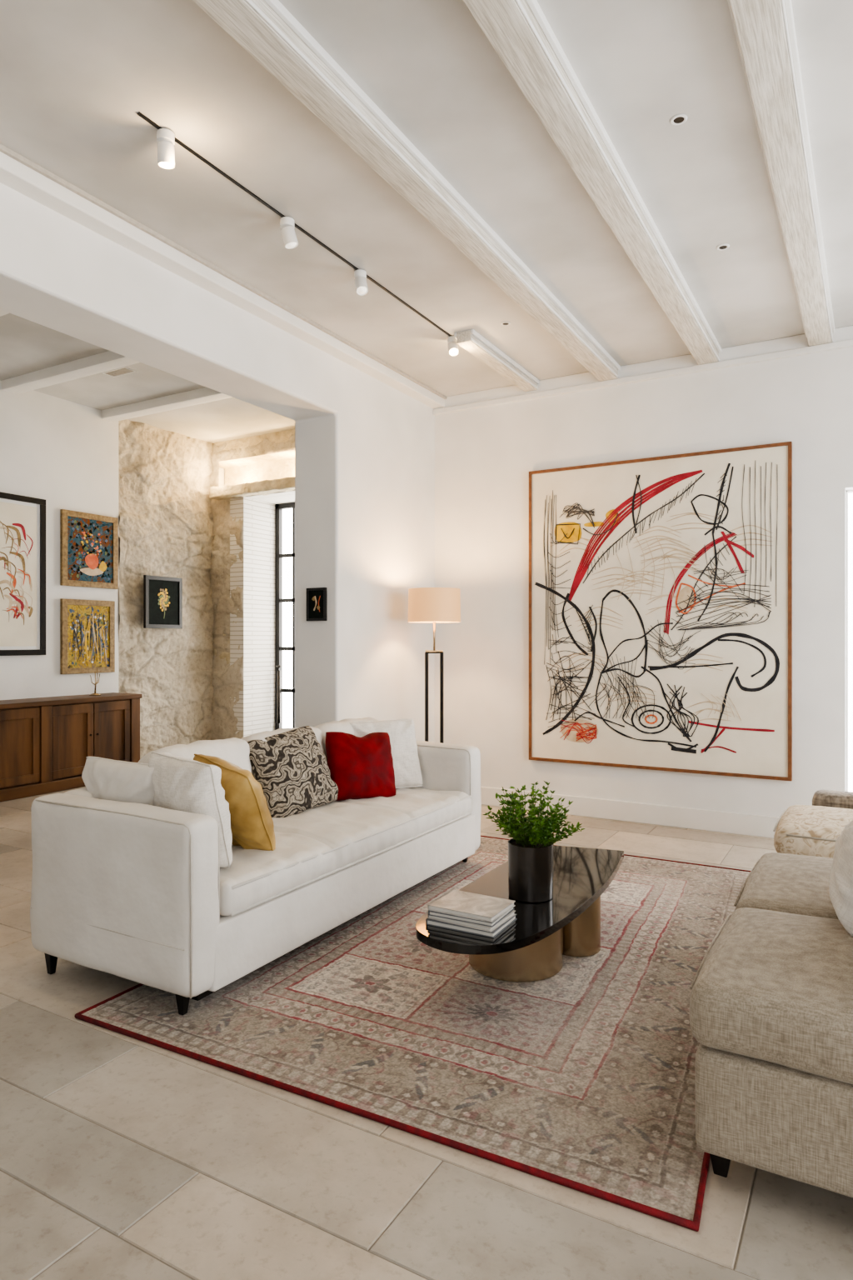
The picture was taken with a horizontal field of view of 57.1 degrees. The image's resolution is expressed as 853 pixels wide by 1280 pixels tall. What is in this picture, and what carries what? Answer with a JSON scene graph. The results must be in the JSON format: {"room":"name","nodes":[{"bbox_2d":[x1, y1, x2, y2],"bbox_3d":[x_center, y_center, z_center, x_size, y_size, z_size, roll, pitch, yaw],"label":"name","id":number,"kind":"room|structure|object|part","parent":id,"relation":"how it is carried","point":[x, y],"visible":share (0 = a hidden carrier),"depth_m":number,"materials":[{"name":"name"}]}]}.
{"room":"living room","nodes":[
{"label":"living room","id":0,"kind":"room"},
{"bbox_2d":[0,380,224,699],"bbox_3d":[-4.745,-0.510,5.090,0.300,3.620,10.100,0,0,30],"label":"wall","id":1,"kind":"structure","parent":0,"point":[60,452],"depth_m":7.15,"materials":[{"name":"white paint"}]},
{"bbox_2d":[0,491,45,655],"bbox_3d":[-3.683,-0.562,6.600,0.033,1.395,1.016,0,0,30],"label":"framed print","id":2,"kind":"object","parent":1,"relation":"attached to","point":[22,518],"visible":1,"depth_m":6.85,"materials":[{"name":"white paper"}]},
{"bbox_2d":[60,598,114,674],"bbox_3d":[-3.207,-0.033,7.428,0.033,0.695,0.570,0,0,30],"label":"framed picture","id":3,"kind":"object","parent":1,"relation":"attached to","point":[87,627],"visible":1,"depth_m":7.40,"materials":[{"name":"yellow paint"}]},
{"bbox_2d":[60,509,118,589],"bbox_3d":[-3.197,-0.850,7.444,0.033,0.700,0.608,0,0,30],"label":"framed picture","id":4,"kind":"object","parent":1,"relation":"attached to","point":[88,542],"visible":1,"depth_m":7.42,"materials":[{"name":"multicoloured paint"}]},
{"bbox_2d":[0,313,294,443],"bbox_3d":[-3.449,-2.270,4.345,3.290,0.100,10.100,0,0,30],"label":"ceiling","id":5,"kind":"structure","parent":0,"point":[26,346],"depth_m":6.92,"materials":[{"name":"white paint"}]},
{"bbox_2d":[0,350,139,394],"bbox_3d":[-2.313,-2.185,6.022,2.991,0.092,0.142,0,0,30],"label":"ceiling beam","id":6,"kind":"structure","parent":5,"relation":"attached to","point":[106,361],"depth_m":6.32,"materials":[{"name":"white wood"}]},
{"bbox_2d":[101,366,136,377],"bbox_3d":[-2.544,-2.216,6.481,0.280,0.006,0.120,0,0,30],"label":"ceiling vent","id":7,"kind":"object","parent":5,"relation":"in","point":[130,371],"visible":0.98,"depth_m":6.48,"materials":[{"name":"white metal"}]},
{"bbox_2d":[101,387,232,421],"bbox_3d":[-1.815,-2.185,6.889,2.992,0.092,0.142,0,0,30],"label":"ceiling beam","id":8,"kind":"structure","parent":5,"relation":"attached to","point":[203,395],"depth_m":7.19,"materials":[{"name":"white wood"}]},
{"bbox_2d":[118,419,214,759],"bbox_3d":[-2.757,-0.460,8.319,0.152,3.520,1.280,0,0,30],"label":"stone wall","id":9,"kind":"structure","parent":0,"point":[166,516],"depth_m":8.28,"materials":[{"name":"stone"}]},
{"bbox_2d":[143,575,182,628],"bbox_3d":[-2.722,-0.388,8.101,0.033,0.535,0.480,0,0,30],"label":"framed picture","id":10,"kind":"object","parent":9,"relation":"attached to","point":[162,596],"visible":1,"depth_m":8.08,"materials":[{"name":"black paint"}]},
{"bbox_2d":[0,182,434,742],"bbox_3d":[-1.862,-0.510,3.434,0.370,3.620,10.100,0,0,30],"label":"wall","id":11,"kind":"structure","parent":0,"point":[365,447],"depth_m":5.31,"materials":[{"name":"white paint"}]},
{"bbox_2d":[0,309,9,316],"bbox_3d":[-2.836,-2.185,5.112,2.990,0.092,0.142,0,0,30],"label":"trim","id":12,"kind":"structure","parent":11,"relation":"attached to","point":[2,312],"depth_m":5.13,"materials":[{"name":"white paint"}]},
{"bbox_2d":[0,143,447,409],"bbox_3d":[-2.034,-1.931,2.668,0.115,0.082,8.600,0,0,30],"label":"trim","id":13,"kind":"structure","parent":11,"relation":"attached to","point":[14,174],"depth_m":4.00,"materials":[{"name":"white paint"}]},
{"bbox_2d":[306,587,327,620],"bbox_3d":[-0.748,-0.242,5.328,0.164,0.225,0.020,0,0,30],"label":"framed picture","id":14,"kind":"object","parent":11,"relation":"attached to","point":[317,597],"visible":1,"depth_m":5.32,"materials":[{"name":"black paint"}]},
{"bbox_2d":[210,434,294,739],"bbox_3d":[-1.147,-0.460,8.121,3.060,3.520,0.103,0,0,30],"label":"stone wall","id":15,"kind":"structure","parent":0,"point":[227,680],"depth_m":8.75,"materials":[{"name":"stone"}]},
{"bbox_2d":[209,476,294,499],"bbox_3d":[-1.588,-1.635,8.322,1.844,0.140,0.190,0,0,30],"label":"lintel","id":16,"kind":"object","parent":15,"relation":"attached to","point":[264,487],"visible":0.6,"depth_m":8.40,"materials":[{"name":"stone"}]},
{"bbox_2d":[230,490,294,737],"bbox_3d":[-1.339,-0.200,8.589,1.580,3.000,0.639,0,0,30],"label":"brick wall","id":17,"kind":"structure","parent":15,"relation":"in","point":[254,711],"depth_m":8.74,"materials":[{"name":"white paint"}]},
{"bbox_2d":[275,502,294,729],"bbox_3d":[-1.341,-0.235,8.587,1.180,2.670,0.555,0,0,30],"label":"window","id":18,"kind":"structure","parent":17,"relation":"attached to","point":[284,512],"depth_m":9.04,"materials":[{"name":"black"}]},
{"bbox_3d":[-1.681,0.618,8.936,0.062,0.664,0.094,0,0,-41],"label":"handle","id":19,"kind":"part","parent":18,"relation":"part of","materials":[{"name":"black metal"}]},
{"bbox_3d":[-1.205,-0.235,8.823,1.160,2.650,0.010,0,0,30],"label":"pane","id":20,"kind":"part","parent":18,"relation":"part of","materials":[{"name":"white"}]},
{"bbox_2d":[212,429,294,664],"bbox_3d":[-1.006,-0.460,8.397,3.090,3.520,0.639,0,0,30],"label":"wall","id":21,"kind":"structure","parent":0,"point":[277,465],"depth_m":8.73,"materials":[{"name":"stone"}]},
{"bbox_2d":[0,0,852,396],"bbox_3d":[0.847,-2.145,1.013,6.740,0.350,9.200,0,0,30],"label":"ceiling","id":22,"kind":"structure","parent":0,"point":[77,76],"depth_m":3.20,"materials":[{"name":"white paint"}]},
{"bbox_2d":[137,111,451,336],"bbox_3d":[-0.424,-1.967,4.061,0.014,0.006,2.620,0,0,30],"label":"track rail","id":23,"kind":"object","parent":22,"relation":"attached to","point":[139,113],"visible":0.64,"depth_m":3.58,"materials":[{"name":"black metal"}]},
{"bbox_2d":[156,128,174,169],"bbox_3d":[-1.012,-1.903,3.041,0.070,0.122,0.073,0,0,30],"label":"track spotlight","id":24,"kind":"object","parent":23,"relation":"attached to","point":[165,137],"visible":1,"depth_m":3.02,"materials":[{"name":"white metal"}]},
{"bbox_2d":[280,216,298,249],"bbox_3d":[-0.642,-1.902,3.666,0.084,0.125,0.066,0,0,-13],"label":"track spotlight","id":25,"kind":"object","parent":23,"relation":"attached to","point":[287,223],"visible":1,"depth_m":3.64,"materials":[{"name":"white metal"}]},
{"bbox_2d":[354,269,368,295],"bbox_3d":[-0.348,-1.901,4.170,0.066,0.126,0.093,0,0,-26],"label":"track spotlight","id":26,"kind":"object","parent":23,"relation":"attached to","point":[360,275],"visible":1,"depth_m":4.15,"materials":[{"name":"white metal"}]},
{"bbox_2d":[447,335,459,356],"bbox_3d":[0.172,-1.902,5.076,0.066,0.124,0.100,0,0,-11],"label":"track spotlight","id":27,"kind":"object","parent":23,"relation":"attached to","point":[453,351],"visible":0.94,"depth_m":5.06,"materials":[{"name":"white metal"}]},
{"bbox_2d":[192,0,618,381],"bbox_3d":[-0.807,-1.935,1.969,0.132,0.112,8.611,0,0,30],"label":"ceiling beam","id":28,"kind":"structure","parent":22,"relation":"attached to","point":[237,18],"depth_m":3.02,"materials":[{"name":"white wood"}]},
{"bbox_2d":[500,321,510,325],"bbox_3d":[0.492,-1.967,4.873,0.062,0.005,0.062,0,0,30],"label":"recessed light","id":29,"kind":"object","parent":22,"relation":"in","point":[503,323],"visible":1,"depth_m":4.87,"materials":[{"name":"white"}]},
{"bbox_2d":[670,114,687,124],"bbox_3d":[0.955,-1.967,2.963,0.062,0.005,0.062,0,0,30],"label":"recessed light","id":30,"kind":"object","parent":22,"relation":"in","point":[678,119],"visible":1,"depth_m":2.96,"materials":[{"name":"white plastic"}]},
{"bbox_2d":[716,243,729,250],"bbox_3d":[1.486,-1.967,3.923,0.062,0.005,0.062,0,0,30],"label":"recessed light","id":31,"kind":"object","parent":22,"relation":"in","point":[722,247],"visible":1,"depth_m":3.92,"materials":[{"name":"white plastic"}]},
{"bbox_2d":[0,786,852,1279],"bbox_3d":[-0.416,1.325,2.488,10.400,0.050,10.500,0,0,30],"label":"floor","id":32,"kind":"structure","parent":0,"point":[122,1157],"depth_m":1.86,"materials":[{"name":"tile"}]},
{"bbox_2d":[0,692,142,801],"bbox_3d":[-3.423,0.907,6.663,0.415,0.784,2.125,0,0,30],"label":"sideboard","id":33,"kind":"object","parent":32,"relation":"on","point":[46,743],"visible":0.8,"depth_m":6.75,"materials":[{"name":"brown wood"}]},
{"bbox_3d":[-3.390,0.885,6.382,0.010,0.470,0.370,0,0,30],"label":"panel","id":34,"kind":"part","parent":33,"relation":"part of","materials":[{"name":"brown wood"}]},
{"bbox_3d":[-3.385,0.877,6.379,0.024,0.625,0.490,0,0,30],"label":"door","id":35,"kind":"part","parent":33,"relation":"part of","materials":[{"name":"brown wood"}]},
{"bbox_3d":[-3.232,0.880,6.643,0.038,0.650,0.100,0,0,30],"label":"post","id":36,"kind":"part","parent":33,"relation":"part of","materials":[{"name":"brown wood"}]},
{"bbox_3d":[-3.103,0.877,6.869,0.024,0.625,0.400,0,0,30],"label":"door","id":37,"kind":"part","parent":33,"relation":"part of","materials":[{"name":"brown wood"}]},
{"bbox_3d":[-3.109,0.885,6.872,0.010,0.470,0.280,0,0,30],"label":"panel","id":38,"kind":"part","parent":33,"relation":"part of","materials":[{"name":"brown wood"}]},
{"bbox_2d":[89,667,100,695],"bbox_3d":[-3.082,0.384,7.283,0.100,0.260,0.106,0,0,30],"label":"figurine","id":39,"kind":"object","parent":33,"relation":"on","point":[96,682],"visible":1,"depth_m":7.28,"materials":[{"name":"brown metal"}]},
{"bbox_3d":[-2.901,0.877,7.220,0.024,0.625,0.390,0,0,30],"label":"door","id":40,"kind":"part","parent":33,"relation":"part of","materials":[{"name":"brown wood"}]},
{"bbox_3d":[-2.907,0.885,7.223,0.010,0.470,0.270,0,0,30],"label":"panel","id":41,"kind":"part","parent":33,"relation":"part of","materials":[{"name":"brown wood"}]},
{"bbox_3d":[-2.773,0.880,7.440,0.038,0.650,0.100,0,0,30],"label":"post","id":42,"kind":"part","parent":33,"relation":"part of","materials":[{"name":"brown wood"}]},
{"bbox_2d":[30,716,481,1014],"bbox_3d":[-0.606,0.875,3.790,0.930,0.849,2.251,0,0,30],"label":"sofa","id":43,"kind":"object","parent":32,"relation":"on","point":[138,892],"visible":0.69,"depth_m":2.94,"materials":[{"name":"white fabric"}]},
{"bbox_3d":[-1.463,1.257,3.055,0.037,0.086,0.037,0,0,30],"label":"leg","id":44,"kind":"part","parent":43,"relation":"part of","materials":[{"name":"black wood"}]},
{"bbox_3d":[-0.928,0.913,3.976,0.174,0.608,1.994,0,0,30],"label":"backrest","id":45,"kind":"part","parent":43,"relation":"part of","materials":[{"name":"white fabric"}]},
{"bbox_2d":[81,756,154,805],"bbox_3d":[-1.213,0.660,3.131,0.449,0.362,0.164,0,0,36],"label":"throw pillow","id":46,"kind":"object","parent":43,"relation":"on","point":[104,778],"visible":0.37,"depth_m":3.06,"materials":[{"name":"white fabric"}]},
{"bbox_3d":[-1.135,0.910,2.895,0.905,0.618,0.172,0,0,30],"label":"arm","id":47,"kind":"part","parent":43,"relation":"part of","materials":[{"name":"white fabric"}]},
{"bbox_3d":[-0.839,1.250,2.696,0.037,0.072,0.037,0,0,30],"label":"leg","id":48,"kind":"part","parent":43,"relation":"part of","materials":[{"name":"black wood"}]},
{"bbox_2d":[147,751,232,867],"bbox_3d":[-0.909,0.644,2.999,0.413,0.411,0.219,0,0,41],"label":"throw pillow","id":49,"kind":"object","parent":43,"relation":"on","point":[180,783],"visible":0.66,"depth_m":2.88,"materials":[{"name":"beige fabric"}]},
{"bbox_2d":[138,737,251,772],"bbox_3d":[-1.014,0.665,3.499,0.267,0.428,0.576,-9,-5,30],"label":"cushion","id":50,"kind":"object","parent":43,"relation":"on","point":[236,751],"depth_m":3.52,"materials":[{"name":"white fabric"}]},
{"bbox_2d":[193,753,275,850],"bbox_3d":[-0.784,0.669,3.187,0.355,0.407,0.299,0,0,25],"label":"throw pillow","id":51,"kind":"object","parent":43,"relation":"on","point":[252,822],"visible":0.6,"depth_m":3.06,"materials":[{"name":"gold fabric"}]},
{"bbox_2d":[240,725,324,774],"bbox_3d":[-0.733,0.665,3.989,0.267,0.428,0.576,-9,-5,30],"label":"cushion","id":52,"kind":"object","parent":43,"relation":"on","point":[319,732],"depth_m":3.98,"materials":[{"name":"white fabric"}]},
{"bbox_2d":[246,725,338,818],"bbox_3d":[-0.664,0.653,3.864,0.263,0.414,0.460,0,0,29],"label":"throw pillow","id":53,"kind":"object","parent":43,"relation":"on","point":[292,769],"visible":0.94,"depth_m":3.77,"materials":[{"name":"fabric"}]},
{"bbox_3d":[-0.620,1.230,3.799,0.800,0.030,2.070,0,0,30],"label":"plinth rail","id":54,"kind":"part","parent":43,"relation":"part of","materials":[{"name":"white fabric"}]},
{"bbox_2d":[220,787,471,915],"bbox_3d":[-0.541,0.916,3.754,0.779,0.188,1.923,0,0,30],"label":"seat cushion","id":55,"kind":"object","parent":43,"relation":"on","point":[317,849],"depth_m":3.43,"materials":[{"name":"white fabric"}]},
{"bbox_2d":[314,716,378,762],"bbox_3d":[-0.451,0.665,4.479,0.267,0.428,0.576,-9,-5,30],"label":"cushion","id":56,"kind":"object","parent":43,"relation":"on","point":[343,725],"depth_m":4.33,"materials":[{"name":"white fabric"}]},
{"bbox_2d":[325,731,396,800],"bbox_3d":[-0.352,0.669,4.194,0.407,0.364,0.213,0,0,-35],"label":"throw pillow","id":57,"kind":"object","parent":43,"relation":"on","point":[360,767],"visible":0.94,"depth_m":4.12,"materials":[{"name":"red fabric"}]},
{"bbox_2d":[349,719,423,788],"bbox_3d":[-0.247,0.652,4.466,0.440,0.379,0.218,0,0,-26],"label":"throw pillow","id":58,"kind":"object","parent":43,"relation":"on","point":[402,732],"visible":0.48,"depth_m":4.45,"materials":[{"name":"beige fabric"}]},
{"bbox_3d":[-0.098,0.913,4.697,0.904,0.618,0.171,0,0,30],"label":"arm","id":59,"kind":"part","parent":43,"relation":"part of","materials":[{"name":"white fabric"}]},
{"bbox_2d":[74,835,750,1231],"bbox_3d":[0.405,1.291,3.461,2.071,0.018,2.946,0,0,30],"label":"area rug","id":60,"kind":"object","parent":32,"relation":"on","point":[581,1077],"visible":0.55,"depth_m":2.56,"materials":[{"name":"beige fabric"}]},
{"bbox_2d":[415,845,624,982],"bbox_3d":[0.439,1.143,3.186,0.488,0.286,1.408,0,0,30],"label":"coffee table","id":61,"kind":"object","parent":60,"relation":"on","point":[532,947],"visible":0.77,"depth_m":3.00,"materials":[{"name":"black glass"}]},
{"bbox_2d":[425,913,517,938],"bbox_3d":[0.161,0.991,2.779,0.260,0.018,0.205,0,0,29],"label":"book","id":62,"kind":"object","parent":61,"relation":"on","point":[495,932],"visible":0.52,"depth_m":2.70,"materials":[{"name":"grey paper"}]},
{"bbox_2d":[427,910,515,931],"bbox_3d":[0.161,0.974,2.779,0.250,0.015,0.195,0,0,32],"label":"book","id":63,"kind":"object","parent":62,"relation":"on","point":[512,914],"visible":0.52,"depth_m":2.70,"materials":[{"name":"grey paper"}]},
{"bbox_2d":[428,907,514,927],"bbox_3d":[0.161,0.958,2.779,0.245,0.015,0.200,0,0,28],"label":"book","id":64,"kind":"object","parent":63,"relation":"on","point":[434,913],"visible":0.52,"depth_m":2.70,"materials":[{"name":"grey paper"}]},
{"bbox_2d":[427,890,515,922],"bbox_3d":[0.161,0.941,2.779,0.250,0.018,0.195,0,0,30],"label":"book","id":65,"kind":"object","parent":64,"relation":"on","point":[457,902],"visible":1,"depth_m":2.75,"materials":[{"name":"beige paper"}]},
{"bbox_3d":[0.356,1.158,3.129,0.372,0.256,0.372,0,0,30],"label":"drum leg","id":66,"kind":"part","parent":61,"relation":"part of","materials":[{"name":"brown metal"}]},
{"bbox_2d":[482,780,585,902],"bbox_3d":[0.426,0.773,3.070,0.375,0.453,0.405,0,0,-10],"label":"potted plant","id":67,"kind":"object","parent":61,"relation":"on","point":[531,849],"visible":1,"depth_m":3.00,"materials":[{"name":"green plant"}]},
{"bbox_3d":[0.407,0.894,3.062,0.178,0.210,0.178,0,0,30],"label":"pot","id":68,"kind":"part","parent":67,"relation":"part of","materials":[{"name":"black ceramic"}]},
{"bbox_3d":[0.622,1.158,3.281,0.210,0.256,0.210,0,0,30],"label":"drum leg","id":69,"kind":"part","parent":61,"relation":"part of","materials":[{"name":"brown metal"}]},
{"bbox_2d":[408,587,460,743],"bbox_3d":[0.057,0.465,5.699,0.384,1.670,0.384,0,0,30],"label":"floor lamp","id":70,"kind":"object","parent":32,"relation":"on","point":[434,605],"visible":0.69,"depth_m":5.57,"materials":[{"name":"beige fabric"}]},
{"bbox_3d":[0.001,0.685,5.699,0.020,1.190,0.020,0,0,30],"label":"post","id":71,"kind":"part","parent":70,"relation":"part of","materials":[{"name":"black metal"}]},
{"bbox_3d":[0.057,-0.037,5.699,0.015,0.245,0.016,0,0,30],"label":"stem","id":72,"kind":"part","parent":70,"relation":"part of","materials":[{"name":"silver metal"}]},
{"bbox_3d":[0.057,-0.250,5.699,0.384,0.240,0.384,0,0,30],"label":"lamp shade","id":73,"kind":"part","parent":70,"relation":"part of","materials":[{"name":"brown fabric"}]},
{"bbox_3d":[0.112,0.685,5.699,0.020,1.190,0.020,0,0,30],"label":"post","id":74,"kind":"part","parent":70,"relation":"part of","materials":[{"name":"black metal"}]},
{"bbox_2d":[689,852,852,1197],"bbox_3d":[1.380,0.868,2.259,0.946,0.864,1.474,0,0,30],"label":"sofa","id":75,"kind":"object","parent":32,"relation":"on","point":[771,1012],"visible":0.95,"depth_m":1.81,"materials":[{"name":"fabric"}]},
{"bbox_3d":[0.712,1.248,1.892,0.054,0.076,0.054,0,0,30],"label":"leg","id":76,"kind":"part","parent":75,"relation":"part of","materials":[{"name":"black wood"}]},
{"bbox_2d":[689,907,852,1084],"bbox_3d":[1.043,0.891,2.006,0.607,0.205,0.699,0,0,30],"label":"seat cushion","id":77,"kind":"object","parent":75,"relation":"on","point":[772,999],"depth_m":1.82,"materials":[{"name":"fabric"}]},
{"bbox_2d":[735,852,838,919],"bbox_3d":[1.389,0.890,2.609,0.610,0.202,0.715,0,0,30],"label":"seat cushion","id":78,"kind":"object","parent":75,"relation":"on","point":[790,883],"depth_m":2.56,"materials":[{"name":"fabric"}]},
{"bbox_2d":[829,820,852,936],"bbox_3d":[1.289,0.638,2.258,0.226,0.322,0.451,0,0,28],"label":"throw pillow","id":79,"kind":"object","parent":75,"relation":"on","point":[841,887],"visible":1,"depth_m":2.15,"materials":[{"name":"beige fabric"}]},
{"bbox_2d":[773,789,852,858],"bbox_3d":[2.218,0.925,3.770,0.949,0.750,0.853,0,0,30],"label":"armchair","id":80,"kind":"object","parent":32,"relation":"on","point":[814,830],"visible":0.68,"depth_m":3.65,"materials":[{"name":"beige fabric"}]},
{"bbox_3d":[2.401,1.005,4.059,0.720,0.390,0.170,0,0,30],"label":"arm","id":81,"kind":"part","parent":80,"relation":"part of","materials":[{"name":"beige fabric"}]},
{"bbox_2d":[435,346,852,817],"bbox_3d":[3.064,-0.400,4.871,6.740,3.400,0.300,0,0,30],"label":"wall","id":82,"kind":"structure","parent":0,"point":[485,457],"depth_m":5.60,"materials":[{"name":"white paint"}]},
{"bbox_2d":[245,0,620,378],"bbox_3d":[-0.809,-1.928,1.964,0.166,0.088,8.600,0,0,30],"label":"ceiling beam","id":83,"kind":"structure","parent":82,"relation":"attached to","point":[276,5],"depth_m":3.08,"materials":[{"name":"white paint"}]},
{"bbox_2d":[456,330,537,391],"bbox_3d":[0.524,-1.945,5.500,0.102,0.092,1.161,0,0,30],"label":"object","id":84,"kind":"structure","parent":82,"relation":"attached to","point":[463,338],"depth_m":5.35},
{"bbox_2d":[454,329,539,389],"bbox_3d":[0.522,-1.938,5.495,0.136,0.068,1.150,0,0,30],"label":"trim","id":85,"kind":"structure","parent":82,"relation":"attached to","point":[480,337],"depth_m":5.36,"materials":[{"name":"white paint"}]},
{"bbox_2d":[463,0,719,364],"bbox_3d":[-0.208,-1.935,1.625,0.132,0.112,8.611,0,0,30],"label":"ceiling beam","id":86,"kind":"structure","parent":82,"relation":"attached to","point":[503,22],"depth_m":2.99,"materials":[{"name":"white wood"}]},
{"bbox_2d":[515,0,721,361],"bbox_3d":[-0.211,-1.928,1.620,0.166,0.088,8.600,0,0,30],"label":"trim","id":87,"kind":"structure","parent":82,"relation":"attached to","point":[534,6],"depth_m":3.05,"materials":[{"name":"white paint"}]},
{"bbox_2d":[480,786,780,838],"bbox_3d":[2.856,1.230,4.810,6.440,0.140,0.023,0,0,30],"label":"baseboard","id":88,"kind":"structure","parent":82,"relation":"attached to","point":[672,816],"depth_m":5.51,"materials":[{"name":"white paint"}]},
{"bbox_2d":[433,325,852,414],"bbox_3d":[2.853,-1.905,4.805,6.440,0.130,0.045,0,0,30],"label":"trim","id":89,"kind":"structure","parent":82,"relation":"attached to","point":[793,346],"depth_m":5.51,"materials":[{"name":"white paint"}]},
{"bbox_2d":[529,441,792,780],"bbox_3d":[1.577,-0.185,5.526,1.822,2.195,0.040,0,0,30],"label":"abstract painting","id":90,"kind":"object","parent":82,"relation":"attached to","point":[661,587],"visible":1,"depth_m":5.47,"materials":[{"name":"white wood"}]},
{"bbox_2d":[730,0,832,346],"bbox_3d":[0.381,-1.935,1.286,0.132,0.112,8.611,0,0,30],"label":"ceiling beam","id":91,"kind":"structure","parent":82,"relation":"attached to","point":[760,24],"depth_m":2.95,"materials":[{"name":"white wood"}]},
{"bbox_2d":[727,0,834,342],"bbox_3d":[0.379,-1.928,1.282,0.166,0.088,8.600,0,0,30],"label":"trim","id":92,"kind":"structure","parent":82,"relation":"attached to","point":[787,5],"depth_m":3.02,"materials":[{"name":"white paint"}]},
{"bbox_2d":[845,490,852,791],"bbox_3d":[3.261,0.130,4.743,1.270,2.180,0.075,0,0,30],"label":"window","id":93,"kind":"structure","parent":82,"relation":"in","point":[849,493],"depth_m":5.07,"materials":[{"name":"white glass"}]},
{"bbox_3d":[3.277,0.130,4.772,1.268,2.178,0.010,0,0,30],"label":"pane","id":94,"kind":"part","parent":93,"relation":"part of","materials":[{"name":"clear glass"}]}
]}

